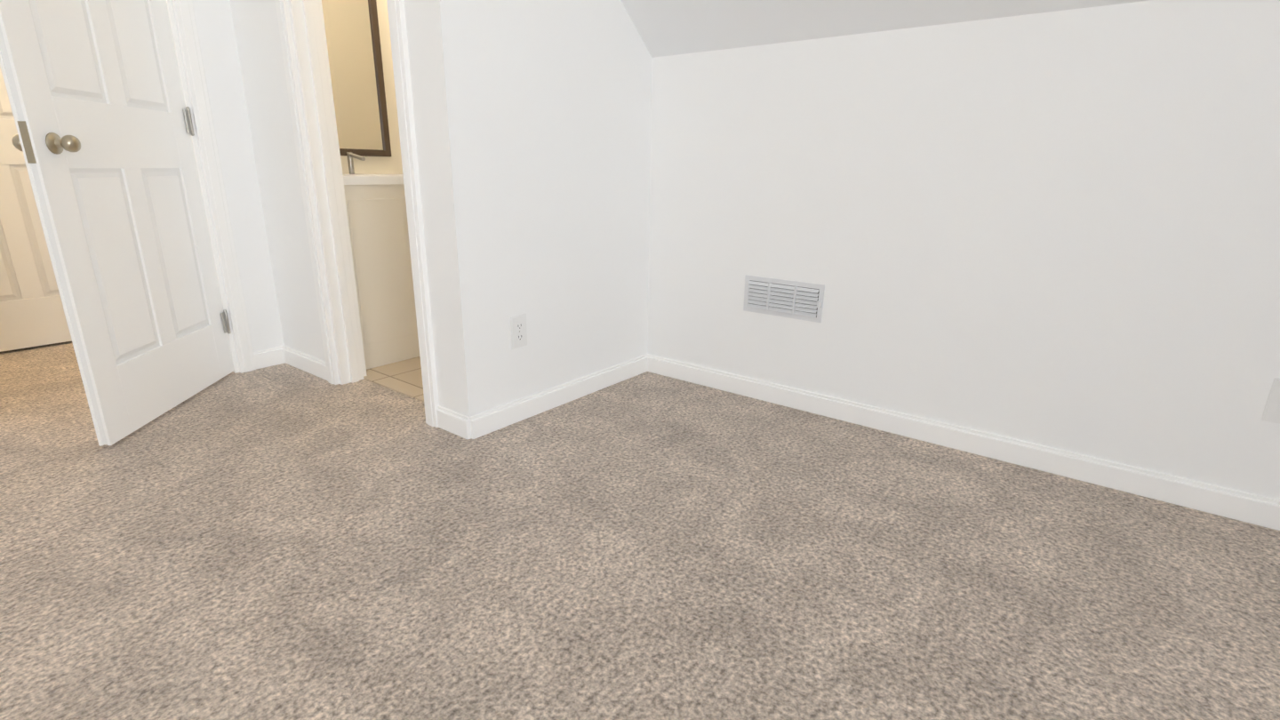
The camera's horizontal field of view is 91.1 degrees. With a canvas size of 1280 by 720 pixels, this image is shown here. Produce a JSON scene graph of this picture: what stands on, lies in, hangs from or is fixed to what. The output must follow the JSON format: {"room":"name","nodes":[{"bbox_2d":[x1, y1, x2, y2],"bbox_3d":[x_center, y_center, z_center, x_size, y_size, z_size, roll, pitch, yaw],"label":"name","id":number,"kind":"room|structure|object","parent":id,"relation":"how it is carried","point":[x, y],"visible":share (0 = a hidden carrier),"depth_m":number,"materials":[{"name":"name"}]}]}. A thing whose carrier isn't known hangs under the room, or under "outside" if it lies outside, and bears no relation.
{"room":"empty bedroom","nodes":[
{"label":"empty bedroom","id":0,"kind":"room"},
{"bbox_2d":[171,0,284,372],"bbox_3d":[-2.696,-0.847,1.302,0.120,2.550,3.350,14,21,36],"label":"wall","id":1,"kind":"structure","parent":0,"point":[220,54],"depth_m":2.60,"materials":[{"name":"paint"}]},
{"bbox_2d":[166,0,255,373],"bbox_3d":[-2.043,-0.867,2.180,0.168,2.092,0.934,14,21,36],"label":"door frame","id":2,"kind":"structure","parent":1,"relation":"attached to","point":[194,72],"depth_m":2.52,"materials":[{"name":"white wood"}]},
{"bbox_2d":[0,0,234,446],"bbox_3d":[-1.729,-0.801,2.077,0.571,2.010,0.597,14,21,36],"label":"door leaf","id":3,"kind":"structure","parent":2,"relation":"attached to","point":[102,140],"depth_m":2.06,"materials":[{"name":"white wood"}]},
{"bbox_2d":[253,347,278,367],"bbox_3d":[-1.612,-0.099,3.128,0.013,0.080,0.688,14,21,36],"label":"baseboard","id":4,"kind":"structure","parent":1,"relation":"attached to","point":[266,356],"depth_m":2.82,"materials":[{"name":"white wood"}]},
{"bbox_2d":[229,0,450,409],"bbox_3d":[-1.143,-1.113,2.242,1.370,2.550,0.100,14,21,36],"label":"wall","id":5,"kind":"structure","parent":0,"point":[256,28],"depth_m":2.47,"materials":[{"name":"paint"}]},
{"bbox_2d":[274,345,327,380],"bbox_3d":[-1.475,0.013,2.768,0.418,0.080,0.013,14,21,36],"label":"baseboard","id":6,"kind":"structure","parent":5,"relation":"attached to","point":[315,366],"depth_m":2.78,"materials":[{"name":"white wood"}]},
{"bbox_2d":[274,0,439,427],"bbox_3d":[-0.959,-0.850,2.173,0.764,2.092,0.148,14,21,36],"label":"door frame","id":7,"kind":"structure","parent":5,"relation":"attached to","point":[309,44],"depth_m":2.33,"materials":[{"name":"white wood"}]},
{"bbox_2d":[340,0,402,174],"bbox_3d":[-1.103,-1.099,2.283,1.290,2.500,0.004,14,21,36],"label":"wall","id":8,"kind":"structure","parent":0,"point":[392,164],"depth_m":2.14,"materials":[{"name":"paint"}]},
{"bbox_2d":[321,0,391,156],"bbox_3d":[-1.405,-1.357,2.925,0.024,0.770,0.440,14,21,36],"label":"bathroom mirror","id":9,"kind":"object","parent":8,"relation":"attached to","point":[352,34],"visible":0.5,"depth_m":3.00,"materials":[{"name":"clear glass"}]},
{"bbox_2d":[363,356,423,401],"bbox_3d":[-0.584,-0.101,3.308,1.350,0.006,1.750,14,21,36],"label":"floor","id":10,"kind":"structure","parent":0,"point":[404,377],"depth_m":2.70,"materials":[{"name":"beige tile"}]},
{"bbox_2d":[342,152,419,369],"bbox_3d":[-1.239,-0.505,3.002,0.519,0.929,0.590,14,21,36],"label":"bathroom vanity","id":11,"kind":"object","parent":10,"relation":"on","point":[377,215],"visible":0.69,"depth_m":2.77,"materials":[{"name":"white wood"}]},
{"bbox_2d":[417,0,652,439],"bbox_3d":[0.011,-1.182,2.520,0.100,2.550,1.970,14,21,36],"label":"wall","id":12,"kind":"structure","parent":0,"point":[539,112],"depth_m":2.15,"materials":[{"name":"paint"}]},
{"bbox_2d":[510,313,527,349],"bbox_3d":[-0.422,-0.100,2.194,0.008,0.115,0.070,14,21,36],"label":"outlet","id":13,"kind":"object","parent":12,"relation":"attached to","point":[518,331],"visible":1,"depth_m":2.19,"materials":[{"name":"white plastic"}]},
{"bbox_2d":[456,353,647,439],"bbox_3d":[-0.282,0.126,2.454,0.016,0.080,0.953,14,21,36],"label":"baseboard","id":14,"kind":"structure","parent":12,"relation":"attached to","point":[484,423],"depth_m":2.35,"materials":[{"name":"white wood"}]},
{"bbox_2d":[0,341,1279,719],"bbox_3d":[-0.207,0.667,1.029,7.500,0.120,5.680,14,21,36],"label":"floor carpet","id":15,"kind":"object","parent":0,"point":[283,542],"visible":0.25,"depth_m":1.44,"materials":[{"name":"beige carpet"}]},
{"bbox_2d":[620,0,1149,57],"bbox_3d":[1.456,-1.189,0.473,4.570,1.401,1.550,14,21,36],"label":"ceiling","id":16,"kind":"structure","parent":0,"point":[666,28],"depth_m":2.06,"materials":[{"name":"paint"}]},
{"bbox_2d":[647,0,1279,500],"bbox_3d":[1.840,-0.220,1.392,4.670,1.420,0.120,14,21,36],"label":"wall","id":17,"kind":"structure","parent":0,"point":[1058,229],"depth_m":1.87,"materials":[{"name":"paint"}]},
{"bbox_2d":[743,274,824,322],"bbox_3d":[0.531,-0.231,2.358,0.320,0.140,0.022,14,21,36],"label":"air vent","id":18,"kind":"object","parent":17,"relation":"in","point":[796,300],"visible":1,"depth_m":2.35,"materials":[{"name":"silver metal"}]},
{"bbox_2d":[648,353,1279,530],"bbox_3d":[1.783,0.433,1.543,4.450,0.080,0.013,14,21,36],"label":"baseboard","id":19,"kind":"structure","parent":17,"relation":"attached to","point":[1237,505],"depth_m":1.99,"materials":[{"name":"white wood"}]},
{"bbox_2d":[1261,377,1279,423],"bbox_3d":[1.627,0.107,1.577,0.070,0.115,0.008,14,21,36],"label":"electrical outlet","id":20,"kind":"object","parent":17,"relation":"attached to","point":[1271,412],"visible":1,"depth_m":1.59,"materials":[{"name":"white plastic"}]},
{"bbox_3d":[-2.911,-1.065,2.787,0.122,2.092,0.854,14,21,36],"label":"door frame","id":21,"kind":"structure","parent":0,"visible":0},
{"bbox_2d":[0,65,71,351],"bbox_3d":[-2.918,-1.039,2.800,0.163,2.010,0.694,14,21,36],"label":"closet door leaf","id":22,"kind":"structure","parent":21,"relation":"attached to","point":[32,313],"depth_m":2.96,"materials":[{"name":"white wood"}]}
]}

